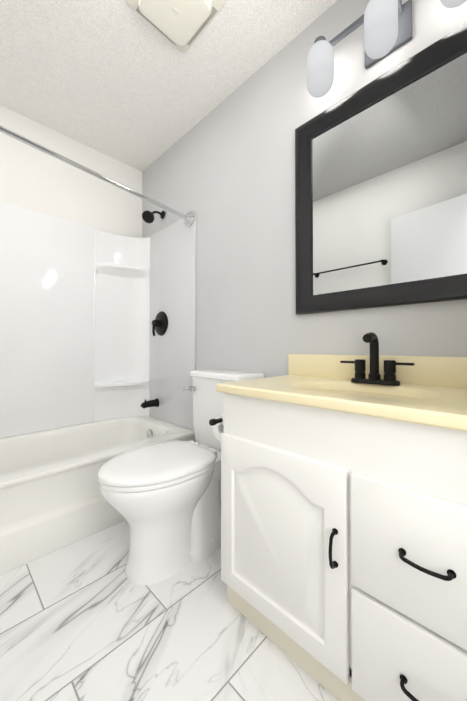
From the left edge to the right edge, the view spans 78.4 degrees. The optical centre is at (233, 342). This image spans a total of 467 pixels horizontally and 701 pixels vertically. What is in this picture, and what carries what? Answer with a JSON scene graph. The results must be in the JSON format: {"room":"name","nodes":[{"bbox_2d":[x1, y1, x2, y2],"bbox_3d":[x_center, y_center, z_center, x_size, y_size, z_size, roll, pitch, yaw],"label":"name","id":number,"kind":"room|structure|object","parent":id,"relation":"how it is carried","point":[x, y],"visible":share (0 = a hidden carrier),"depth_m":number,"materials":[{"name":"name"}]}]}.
{"room":"bathroom","nodes":[
{"label":"bathroom","id":0,"kind":"room"},
{"bbox_2d":[0,105,141,435],"bbox_3d":[-1.379,-0.259,1.902,0.100,2.440,1.600,-1,-1,45],"label":"wall","id":1,"kind":"structure","parent":0,"point":[32,178],"depth_m":2.03,"materials":[{"name":"paint"}]},
{"bbox_2d":[0,0,336,171],"bbox_3d":[0.018,-1.525,0.619,3.920,0.050,1.700,-1,-1,45],"label":"ceiling","id":2,"kind":"structure","parent":0,"point":[123,81],"depth_m":1.53,"materials":[{"name":"white paint"}]},
{"bbox_2d":[125,0,225,51],"bbox_3d":[-0.252,-1.464,1.239,0.325,0.050,0.325,-1,-1,45],"label":"fan","id":3,"kind":"object","parent":2,"relation":"attached to","point":[181,25],"visible":1,"depth_m":1.27,"materials":[{"name":"white plastic"}]},
{"bbox_2d":[0,520,337,700],"bbox_3d":[0.018,0.965,0.578,3.920,0.050,1.700,-1,-1,45],"label":"floor","id":4,"kind":"structure","parent":0,"point":[85,619],"depth_m":0.92,"materials":[{"name":"tile"}]},
{"bbox_2d":[0,201,195,575],"bbox_3d":[-1.037,0.037,1.631,0.758,1.840,1.496,-1,-1,45],"label":"bathtub","id":5,"kind":"object","parent":4,"relation":"on","point":[81,308],"visible":0.79,"depth_m":1.97,"materials":[{"name":"white plastic"}]},
{"bbox_2d":[140,398,159,407],"bbox_3d":[-0.641,0.462,2.173,0.068,0.070,0.138,-1,-1,45],"label":"tub spout","id":6,"kind":"object","parent":5,"relation":"attached to","point":[151,403],"visible":1,"depth_m":2.16,"materials":[{"name":"black metal"}]},
{"bbox_2d":[152,311,167,335],"bbox_3d":[-0.582,-0.146,2.162,0.188,0.194,0.085,-1,-1,45],"label":"shower valve","id":7,"kind":"object","parent":5,"relation":"attached to","point":[160,324],"visible":1,"depth_m":2.15,"materials":[{"name":"black metal"}]},
{"bbox_2d":[97,369,263,584],"bbox_3d":[-0.238,0.552,1.349,0.406,0.801,0.760,-1,-1,45],"label":"toilet","id":8,"kind":"object","parent":4,"relation":"on","point":[163,499],"visible":0.92,"depth_m":1.19,"materials":[{"name":"white ceramic"}]},
{"bbox_2d":[216,354,466,700],"bbox_3d":[0.391,0.495,0.911,0.824,0.900,0.509,-1,-1,45],"label":"bathroom vanity","id":9,"kind":"object","parent":4,"relation":"on","point":[343,537],"visible":1,"depth_m":0.72,"materials":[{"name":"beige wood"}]},
{"bbox_2d":[209,414,223,441],"bbox_3d":[-0.005,0.340,1.170,0.123,0.114,0.220,-1,-1,45],"label":"toilet paper holder","id":10,"kind":"object","parent":9,"relation":"attached to","point":[217,423],"visible":0.29,"depth_m":1.15,"materials":[{"name":"black metal"}]},
{"bbox_2d":[340,332,413,385],"bbox_3d":[0.495,0.054,1.023,0.250,0.184,0.102,-1,-1,45],"label":"faucet","id":11,"kind":"object","parent":9,"relation":"on","point":[374,375],"visible":1,"depth_m":1.02,"materials":[{"name":"black metal"}]},
{"bbox_2d":[142,0,466,499],"bbox_3d":[0.080,-0.263,1.660,2.520,2.440,0.100,-1,-1,45],"label":"wall","id":12,"kind":"structure","parent":0,"point":[224,170],"depth_m":1.49,"materials":[{"name":"paint"}]},
{"bbox_2d":[142,210,164,222],"bbox_3d":[-0.591,-0.949,2.123,0.095,0.134,0.175,-1,-1,45],"label":"shower head","id":13,"kind":"object","parent":12,"relation":"attached to","point":[147,216],"visible":1,"depth_m":2.09},
{"bbox_2d":[295,23,466,314],"bbox_3d":[0.561,-0.579,1.099,0.740,0.882,0.029,-1,-1,45],"label":"mirror","id":14,"kind":"object","parent":12,"relation":"attached to","point":[381,191],"visible":0.98,"depth_m":1.08,"materials":[{"name":"black mirror"}]},
{"bbox_2d":[306,0,466,97],"bbox_3d":[0.541,-1.163,1.051,0.578,0.220,0.138,-1,-1,45],"label":"sconce","id":15,"kind":"object","parent":12,"relation":"attached to","point":[387,27],"visible":1,"depth_m":1.05,"materials":[{"name":"grey glass"}]},
{"bbox_3d":[-1.007,-0.282,0.484,2.420,2.440,0.100,-1,-1,45],"label":"wall","id":16,"kind":"structure","parent":0,"visible":0},
{"bbox_2d":[0,125,193,226],"bbox_3d":[-0.815,-0.902,1.428,0.102,0.202,1.476,-1,-1,45],"label":"rail","id":17,"kind":"object","parent":16,"relation":"attached to","point":[188,217],"visible":1,"depth_m":1.50,"materials":[{"name":"silver metal"}]}
]}

